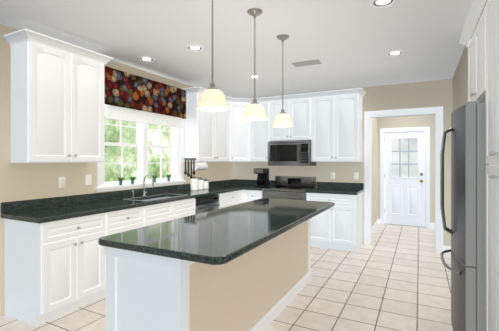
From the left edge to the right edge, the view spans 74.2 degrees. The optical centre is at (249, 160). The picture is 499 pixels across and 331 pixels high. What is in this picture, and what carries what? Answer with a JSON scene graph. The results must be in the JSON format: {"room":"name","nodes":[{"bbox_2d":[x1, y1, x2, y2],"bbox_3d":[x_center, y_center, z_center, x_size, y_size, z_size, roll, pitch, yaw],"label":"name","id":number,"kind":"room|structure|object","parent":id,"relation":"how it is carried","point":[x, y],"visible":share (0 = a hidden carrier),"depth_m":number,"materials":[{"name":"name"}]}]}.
{"room":"kitchen","nodes":[
{"label":"kitchen","id":0,"kind":"room"},
{"bbox_2d":[0,24,232,315],"bbox_3d":[-2.078,0.085,3.475,0.220,2.610,7.470,0,0,27],"label":"wall","id":1,"kind":"structure","parent":0,"point":[23,181],"depth_m":3.23,"materials":[{"name":"paint"}]},
{"bbox_2d":[3,28,113,162],"bbox_3d":[-1.852,-0.553,3.297,0.338,1.147,0.916,0,0,27],"label":"upper cabinet","id":2,"kind":"object","parent":1,"relation":"attached to","point":[57,100],"visible":1,"depth_m":3.10,"materials":[{"name":"white wood"}]},
{"bbox_2d":[59,177,65,187],"bbox_3d":[-1.960,0.230,3.454,0.008,0.116,0.072,0,0,27],"label":"electrical outlet","id":3,"kind":"object","parent":1,"relation":"attached to","point":[62,182],"visible":1,"depth_m":3.45,"materials":[{"name":"white plastic"}]},
{"bbox_2d":[86,175,90,184],"bbox_3d":[-1.818,0.220,3.729,0.008,0.116,0.072,0,0,27],"label":"electrical outlet","id":4,"kind":"object","parent":1,"relation":"attached to","point":[88,179],"visible":1,"depth_m":3.72,"materials":[{"name":"white plastic"}]},
{"bbox_2d":[96,104,185,191],"bbox_3d":[-1.453,-0.223,4.548,0.185,1.185,1.600,0,0,27],"label":"window","id":5,"kind":"structure","parent":1,"relation":"in","point":[142,137],"depth_m":4.52,"materials":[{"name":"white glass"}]},
{"bbox_2d":[118,177,123,184],"bbox_3d":[-1.599,0.257,4.101,0.068,0.102,0.075,0,0,27],"label":"plant","id":6,"kind":"object","parent":5,"relation":"on","point":[120,179],"visible":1,"depth_m":4.08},
{"bbox_2d":[106,104,182,127],"bbox_3d":[-1.369,-0.611,4.505,0.054,0.228,1.370,0,0,27],"label":"window blind","id":7,"kind":"object","parent":5,"relation":"attached to","point":[126,114],"visible":0.71,"depth_m":4.35,"materials":[{"name":"white fabric"}]},
{"bbox_2d":[104,66,185,118],"bbox_3d":[-1.382,-0.870,4.454,0.099,0.440,1.548,0,0,27],"label":"window valance","id":8,"kind":"object","parent":1,"relation":"attached to","point":[127,90],"visible":0.88,"depth_m":4.32,"materials":[{"name":"fabric"}]},
{"bbox_2d":[184,91,214,161],"bbox_3d":[-0.809,-0.528,5.382,0.280,1.094,0.485,0,0,27],"label":"upper cabinet","id":9,"kind":"object","parent":1,"relation":"attached to","point":[199,126],"depth_m":5.19,"materials":[{"name":"white wood"}]},
{"bbox_2d":[184,158,195,178],"bbox_3d":[-0.932,0.123,5.149,0.220,0.317,0.043,0,0,27],"label":"utensil rack","id":10,"kind":"object","parent":9,"relation":"attached to","point":[188,173],"visible":1,"depth_m":5.13,"materials":[{"name":"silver metal"}]},
{"bbox_2d":[192,162,207,169],"bbox_3d":[-0.812,0.088,5.404,0.120,0.134,0.300,0,0,27],"label":"paper towel holder","id":11,"kind":"object","parent":9,"relation":"attached to","point":[201,166],"visible":0.75,"depth_m":5.34,"materials":[{"name":"white paper"}]},
{"bbox_2d":[215,99,230,161],"bbox_3d":[-0.586,-0.528,5.813,0.280,1.094,0.485,0,0,27],"label":"upper cabinet","id":12,"kind":"object","parent":1,"relation":"attached to","point":[222,118],"depth_m":5.77,"materials":[{"name":"white wood"}]},
{"bbox_2d":[0,224,452,330],"bbox_3d":[0.401,1.415,3.338,4.750,0.050,9.500,0,0,27],"label":"floor","id":13,"kind":"structure","parent":0,"point":[394,278],"depth_m":3.40,"materials":[{"name":"tile"}]},
{"bbox_2d":[4,212,107,325],"bbox_3d":[-1.815,0.953,3.126,0.560,0.874,0.630,0,0,27],"label":"base cabinet","id":14,"kind":"object","parent":13,"relation":"on","point":[53,269],"depth_m":2.89,"materials":[{"name":"white wood"}]},
{"bbox_2d":[1,179,244,223],"bbox_3d":[-1.006,0.445,4.650,0.600,0.140,4.152,0,0,27],"label":"countertop","id":15,"kind":"structure","parent":14,"relation":"on","point":[63,208],"depth_m":3.56,"materials":[{"name":"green stone"}]},
{"bbox_2d":[131,174,153,197],"bbox_3d":[-1.378,0.329,4.290,0.201,0.291,0.280,0,0,27],"label":"faucet","id":16,"kind":"object","parent":15,"relation":"on","point":[144,192],"visible":1,"depth_m":4.37,"materials":[{"name":"silver metal"}]},
{"bbox_2d":[124,193,184,200],"bbox_3d":[-1.193,0.594,4.284,0.416,0.245,0.816,0,0,27],"label":"sink","id":17,"kind":"object","parent":15,"relation":"in","point":[155,198],"visible":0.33,"depth_m":4.37,"materials":[{"name":"metal"}]},
{"bbox_2d":[190,176,197,190],"bbox_3d":[-0.876,0.356,5.246,0.128,0.236,0.128,0,0,27],"label":"canister","id":18,"kind":"object","parent":15,"relation":"on","point":[194,183],"visible":0.94,"depth_m":5.19,"materials":[{"name":"white ceramic"}]},
{"bbox_2d":[198,177,203,189],"bbox_3d":[-0.803,0.371,5.388,0.116,0.206,0.116,0,0,27],"label":"canister","id":19,"kind":"object","parent":15,"relation":"on","point":[200,183],"visible":0.79,"depth_m":5.34,"materials":[{"name":"white ceramic"}]},
{"bbox_2d":[204,178,208,188],"bbox_3d":[-0.734,0.386,5.522,0.104,0.176,0.104,0,0,27],"label":"canister","id":20,"kind":"object","parent":15,"relation":"on","point":[206,184],"visible":0.83,"depth_m":5.48,"materials":[{"name":"white ceramic"}]},
{"bbox_2d":[108,206,147,234],"bbox_3d":[-1.553,0.953,3.633,0.560,0.874,0.510,0,0,27],"label":"base cabinet","id":21,"kind":"object","parent":13,"relation":"on","point":[119,221],"depth_m":3.52,"materials":[{"name":"white wood"}]},
{"bbox_2d":[148,202,175,225],"bbox_3d":[-1.325,0.953,4.076,0.560,0.874,0.487,0,0,27],"label":"base cabinet","id":22,"kind":"object","parent":13,"relation":"on","point":[163,212],"depth_m":3.98,"materials":[{"name":"white wood"}]},
{"bbox_2d":[173,198,195,218],"bbox_3d":[-1.101,0.953,4.509,0.560,0.874,0.489,0,0,27],"label":"base cabinet","id":23,"kind":"object","parent":13,"relation":"on","point":[187,207],"depth_m":4.40,"materials":[{"name":"white wood"}]},
{"bbox_2d":[195,194,219,213],"bbox_3d":[-0.819,0.956,4.980,0.591,0.868,0.600,0,0,27],"label":"dishwasher","id":24,"kind":"object","parent":13,"relation":"on","point":[207,203],"visible":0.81,"depth_m":4.84,"materials":[{"name":"metal"}]},
{"bbox_2d":[104,219,310,330],"bbox_3d":[-0.084,0.953,2.955,0.592,0.874,2.387,0,0,27],"label":"kitchen island","id":25,"kind":"object","parent":13,"relation":"on","point":[259,288],"visible":0.65,"depth_m":2.02,"materials":[{"name":"beige paint"}]},
{"bbox_2d":[98,198,334,264],"bbox_3d":[0.017,0.495,2.889,0.920,0.040,2.450,0,0,27],"label":"island countertop","id":26,"kind":"structure","parent":25,"relation":"on","point":[224,235],"depth_m":2.21,"materials":[{"name":"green stone"}]},
{"bbox_2d":[219,190,243,208],"bbox_3d":[-0.537,0.953,5.603,0.560,0.874,0.756,0,0,27],"label":"base cabinet","id":27,"kind":"object","parent":13,"relation":"on","point":[227,199],"depth_m":5.46,"materials":[{"name":"white wood"}]},
{"bbox_2d":[244,190,262,202],"bbox_3d":[0.203,0.953,6.008,0.368,0.874,0.630,0,0,27],"label":"base cabinet","id":28,"kind":"object","parent":13,"relation":"on","point":[249,195],"depth_m":5.74,"materials":[{"name":"white wood"}]},
{"bbox_2d":[245,180,274,190],"bbox_3d":[0.210,0.445,5.987,0.335,0.140,0.662,0,0,27],"label":"countertop","id":29,"kind":"structure","parent":28,"relation":"on","point":[249,184],"depth_m":6.22,"materials":[{"name":"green stone"}]},
{"bbox_2d":[254,168,268,186],"bbox_3d":[0.209,0.309,6.030,0.200,0.330,0.292,0,0,27],"label":"coffee maker","id":30,"kind":"object","parent":29,"relation":"on","point":[262,177],"visible":1,"depth_m":5.96,"materials":[{"name":"black plastic"}]},
{"bbox_2d":[262,176,315,200],"bbox_3d":[0.682,0.840,5.704,0.756,1.100,0.722,0,0,27],"label":"range","id":31,"kind":"object","parent":13,"relation":"on","point":[291,187],"visible":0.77,"depth_m":5.61,"materials":[{"name":"metal"}]},
{"bbox_2d":[306,192,361,251],"bbox_3d":[1.390,0.953,5.395,0.777,0.874,0.630,0,0,27],"label":"base cabinet","id":32,"kind":"object","parent":13,"relation":"on","point":[339,227],"depth_m":5.09,"materials":[{"name":"white wood"}]},
{"bbox_2d":[305,182,363,194],"bbox_3d":[1.395,0.445,5.380,0.800,0.140,0.652,0,0,27],"label":"countertop","id":33,"kind":"structure","parent":32,"relation":"on","point":[340,188],"depth_m":5.49,"materials":[{"name":"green stone"}]},
{"bbox_2d":[440,101,488,330],"bbox_3d":[1.972,0.490,2.544,0.864,1.800,0.890,0,0,27],"label":"fridge","id":34,"kind":"object","parent":13,"relation":"on","point":[467,230],"visible":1,"depth_m":2.28,"materials":[{"name":"silver metal"}]},
{"bbox_2d":[459,0,498,330],"bbox_3d":[1.914,0.132,2.205,0.715,2.517,1.727,0,0,27],"label":"tall cabinet","id":35,"kind":"object","parent":13,"relation":"on","point":[482,44],"visible":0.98,"depth_m":2.10,"materials":[{"name":"white wood"}]},
{"bbox_2d":[0,0,472,97],"bbox_3d":[0.401,-1.230,3.338,4.750,0.020,9.500,0,0,27],"label":"ceiling","id":36,"kind":"structure","parent":0,"point":[348,44],"depth_m":3.27,"materials":[{"name":"paint"}]},
{"bbox_2d":[138,57,154,61],"bbox_3d":[-1.237,-1.216,3.970,0.195,0.008,0.195,0,0,27],"label":"recessed light","id":37,"kind":"object","parent":36,"relation":"in","point":[147,59],"visible":0.98,"depth_m":3.98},
{"bbox_2d":[186,45,203,51],"bbox_3d":[-0.594,-1.216,3.581,0.195,0.008,0.195,0,0,27],"label":"recessed light","id":38,"kind":"object","parent":36,"relation":"in","point":[195,48],"visible":1,"depth_m":3.58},
{"bbox_2d":[196,0,228,110],"bbox_3d":[-0.241,-0.777,2.150,0.210,0.884,0.210,0,0,27],"label":"pendant light","id":39,"kind":"object","parent":36,"relation":"hanging from","point":[212,97],"visible":1,"depth_m":2.10,"materials":[{"name":"white glass"}]},
{"bbox_2d":[248,75,260,78],"bbox_3d":[0.075,-1.216,4.811,0.195,0.008,0.195,0,0,27],"label":"recessed light","id":40,"kind":"object","parent":36,"relation":"in","point":[256,77],"visible":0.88,"depth_m":4.82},
{"bbox_2d":[242,8,267,120],"bbox_3d":[0.044,-0.777,2.701,0.210,0.884,0.210,0,0,27],"label":"pendant light","id":41,"kind":"object","parent":36,"relation":"hanging from","point":[254,110],"visible":1,"depth_m":2.66,"materials":[{"name":"white glass"}]},
{"bbox_2d":[272,34,292,127],"bbox_3d":[0.328,-0.777,3.252,0.210,0.884,0.210,0,0,27],"label":"pendant light","id":42,"kind":"object","parent":36,"relation":"hanging from","point":[282,119],"visible":1,"depth_m":3.21,"materials":[{"name":"white glass"}]},
{"bbox_2d":[291,59,321,66],"bbox_3d":[0.715,-1.214,4.132,0.340,0.011,0.180,0,0,27],"label":"ceiling vent","id":43,"kind":"object","parent":36,"relation":"in","point":[306,63],"visible":1,"depth_m":4.11,"materials":[{"name":"metal"}]},
{"bbox_2d":[370,0,396,7],"bbox_3d":[1.025,-1.216,2.532,0.195,0.008,0.195,0,0,27],"label":"recessed light","id":44,"kind":"object","parent":36,"relation":"in","point":[379,3],"visible":1,"depth_m":2.56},
{"bbox_2d":[386,50,404,55],"bbox_3d":[1.654,-1.216,3.749,0.195,0.008,0.195,0,0,27],"label":"recessed light","id":45,"kind":"object","parent":36,"relation":"in","point":[396,53],"visible":1,"depth_m":3.75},
{"bbox_2d":[233,79,451,245],"bbox_3d":[1.412,0.085,5.810,3.980,2.610,0.120,0,0,27],"label":"wall","id":46,"kind":"structure","parent":0,"point":[427,94],"depth_m":5.34,"materials":[{"name":"paint"}]},
{"bbox_2d":[231,97,250,161],"bbox_3d":[-0.178,-0.556,6.024,0.272,1.141,0.272,0,0,27],"label":"upper cabinet","id":47,"kind":"object","parent":46,"relation":"attached to","point":[240,129],"depth_m":6.01,"materials":[{"name":"white wood"}]},
{"bbox_2d":[251,99,270,161],"bbox_3d":[0.253,-0.528,6.139,0.398,1.094,0.350,0,0,27],"label":"upper cabinet","id":48,"kind":"object","parent":46,"relation":"attached to","point":[260,130],"depth_m":5.96,"materials":[{"name":"white wood"}]},
{"bbox_2d":[271,99,290,141],"bbox_3d":[0.600,-0.710,5.960,0.381,0.729,0.350,0,0,27],"label":"upper cabinet","id":49,"kind":"object","parent":46,"relation":"attached to","point":[277,134],"depth_m":5.80,"materials":[{"name":"white wood"}]},
{"bbox_2d":[291,95,310,140],"bbox_3d":[0.939,-0.710,5.785,0.383,0.729,0.350,0,0,27],"label":"upper cabinet","id":50,"kind":"object","parent":46,"relation":"attached to","point":[301,105],"depth_m":5.62,"materials":[{"name":"white wood"}]},
{"bbox_2d":[268,141,315,165],"bbox_3d":[0.743,-0.121,5.821,0.756,0.422,0.467,0,0,27],"label":"over-the-range microwave","id":51,"kind":"object","parent":50,"relation":"attached to","point":[289,153],"visible":1,"depth_m":5.64,"materials":[{"name":"metal"}]},
{"bbox_2d":[311,95,334,161],"bbox_3d":[1.282,-0.528,5.608,0.388,1.094,0.350,0,0,27],"label":"upper cabinet","id":52,"kind":"object","parent":46,"relation":"attached to","point":[328,124],"depth_m":5.45,"materials":[{"name":"white wood"}]},
{"bbox_2d":[335,91,362,161],"bbox_3d":[1.627,-0.528,5.430,0.389,1.094,0.350,0,0,27],"label":"upper cabinet","id":53,"kind":"object","parent":46,"relation":"attached to","point":[348,104],"depth_m":5.27,"materials":[{"name":"white wood"}]},
{"bbox_2d":[364,107,442,252],"bbox_3d":[2.436,0.290,5.276,1.130,2.200,0.165,0,0,27],"label":"door frame","id":54,"kind":"structure","parent":46,"relation":"attached to","point":[437,112],"depth_m":5.25,"materials":[{"name":"white wood"}]},
{"bbox_2d":[372,118,377,225],"bbox_3d":[2.341,0.085,6.455,0.120,2.610,1.880,0,0,27],"label":"wall","id":55,"kind":"structure","parent":0,"point":[374,170],"depth_m":6.72,"materials":[{"name":"paint"}]},
{"bbox_2d":[372,219,379,232],"bbox_3d":[2.413,1.335,6.430,0.030,0.110,1.860,0,0,27],"label":"baseboard","id":56,"kind":"structure","parent":55,"relation":"attached to","point":[377,222],"depth_m":6.77,"materials":[{"name":"white wood"}]},
{"bbox_2d":[378,115,434,222],"bbox_3d":[3.358,0.085,7.073,1.360,2.610,0.150,0,0,27],"label":"wall","id":57,"kind":"structure","parent":0,"point":[409,121],"depth_m":6.88,"materials":[{"name":"paint"}]},
{"bbox_2d":[384,131,424,226],"bbox_3d":[3.298,0.384,7.036,0.793,1.988,0.120,0,0,27],"label":"exterior door","id":58,"kind":"structure","parent":57,"relation":"in","point":[404,178],"depth_m":7.05,"materials":[{"name":"white wood"}]},
{"bbox_2d":[380,127,429,227],"bbox_3d":[3.322,0.347,7.080,0.960,2.085,0.170,0,0,27],"label":"door frame","id":59,"kind":"structure","parent":57,"relation":"attached to","point":[427,171],"depth_m":6.90,"materials":[{"name":"white wood"}]},
{"bbox_2d":[452,0,487,111],"bbox_3d":[1.676,0.085,1.470,0.770,2.610,7.350,0,0,27],"label":"wall","id":60,"kind":"structure","parent":0,"point":[460,88],"depth_m":3.83,"materials":[{"name":"paint"}]},
{"label":"outside","id":61,"kind":"structure","parent":0,"visible":0},
{"bbox_2d":[104,106,167,181],"bbox_3d":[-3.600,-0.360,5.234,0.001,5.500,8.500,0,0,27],"label":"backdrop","id":62,"kind":"structure","parent":61,"point":[111,131],"depth_m":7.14,"materials":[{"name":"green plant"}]}
]}

